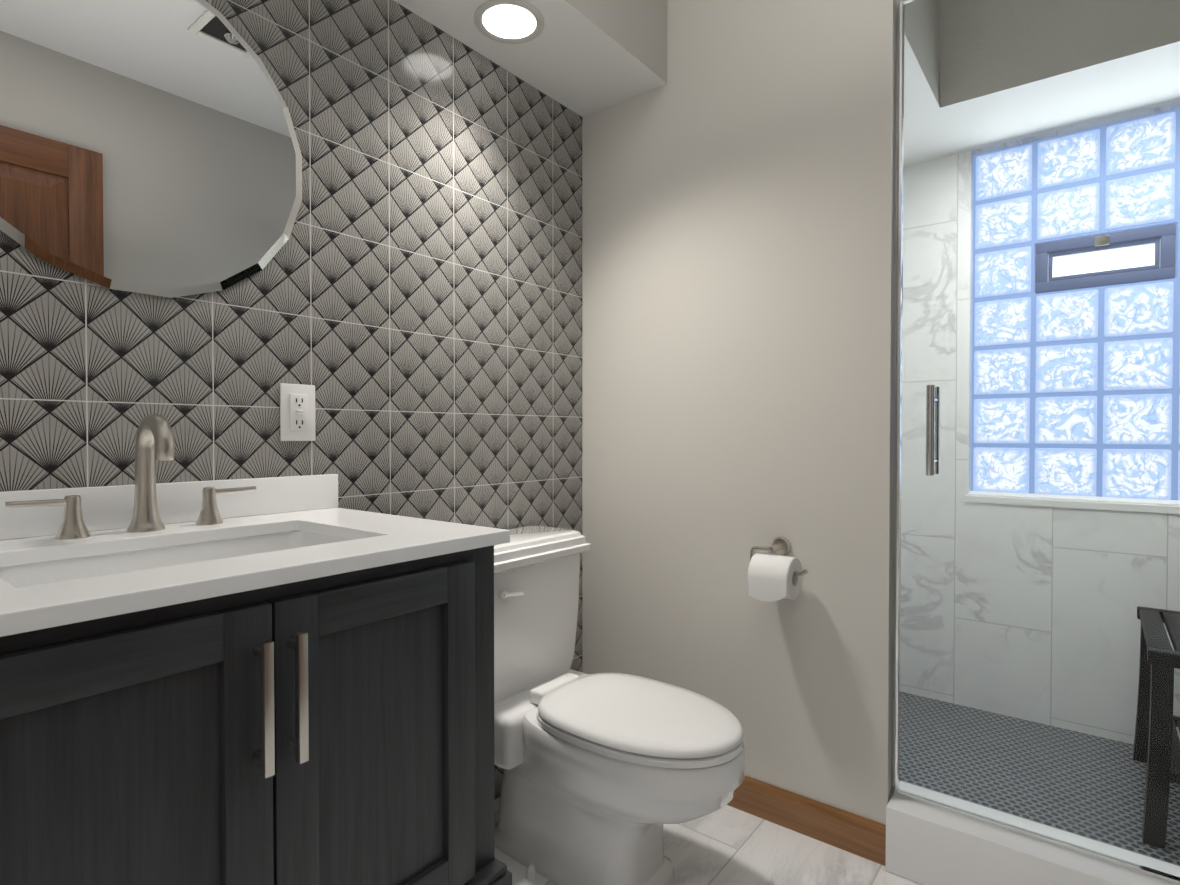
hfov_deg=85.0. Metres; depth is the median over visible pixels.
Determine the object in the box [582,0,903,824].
wall
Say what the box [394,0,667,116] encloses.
ceiling
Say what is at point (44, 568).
basin
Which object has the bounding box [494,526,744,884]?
toilet
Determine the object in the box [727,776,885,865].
baseboard
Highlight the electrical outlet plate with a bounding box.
[280,383,315,440]
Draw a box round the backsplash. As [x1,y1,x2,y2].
[0,474,337,539]
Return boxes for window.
[971,108,1179,500]
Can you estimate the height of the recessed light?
0.006 m
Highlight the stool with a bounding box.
[1133,606,1179,848]
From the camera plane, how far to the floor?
1.83 m
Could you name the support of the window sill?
on the wall at (984, 574)
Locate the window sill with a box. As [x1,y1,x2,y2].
[965,491,1179,513]
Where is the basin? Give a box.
[0,531,348,587]
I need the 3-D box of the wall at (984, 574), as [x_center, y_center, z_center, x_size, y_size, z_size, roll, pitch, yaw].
[1.683,-0.316,2.407,1.523,2.650,0.250,1,1,38]
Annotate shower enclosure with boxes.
[885,0,1179,884]
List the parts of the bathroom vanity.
lever, door panel, door rail, lever, frame, handle post, handle post, handle post, handle post, door rail, door panel, door rail, frame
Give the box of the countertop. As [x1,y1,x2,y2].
[0,507,509,636]
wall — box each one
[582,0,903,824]
[900,102,1179,743]
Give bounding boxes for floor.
[494,692,1179,884]
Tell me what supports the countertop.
on the bathroom vanity
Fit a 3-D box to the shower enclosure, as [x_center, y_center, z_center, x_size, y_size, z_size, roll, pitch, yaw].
[1.210,-0.018,1.279,1.119,2.145,0.154,1,1,38]
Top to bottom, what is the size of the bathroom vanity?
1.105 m
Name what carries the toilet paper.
attached to the wall at (738, 268)
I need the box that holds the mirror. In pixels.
[0,0,301,297]
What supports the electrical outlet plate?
attached to the wall tile
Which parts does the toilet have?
tank, bowl, seat, lid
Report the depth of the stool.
1.64 m
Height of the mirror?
0.606 m
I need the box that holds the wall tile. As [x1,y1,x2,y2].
[0,0,581,799]
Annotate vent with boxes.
[1035,223,1175,293]
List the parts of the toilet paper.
post, arm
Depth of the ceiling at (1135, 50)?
1.99 m
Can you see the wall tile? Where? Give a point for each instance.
(406, 300)
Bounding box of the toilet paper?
[748,537,807,601]
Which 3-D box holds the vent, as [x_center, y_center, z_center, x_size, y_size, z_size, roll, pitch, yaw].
[1.791,-0.636,2.253,0.382,0.178,0.053,1,1,38]
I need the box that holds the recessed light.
[474,0,543,43]
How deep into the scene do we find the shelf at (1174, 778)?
1.64 m
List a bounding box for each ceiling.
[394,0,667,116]
[904,0,960,165]
[940,0,1179,152]
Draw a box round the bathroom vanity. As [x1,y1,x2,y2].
[0,414,511,884]
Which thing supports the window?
in the wall at (984, 574)

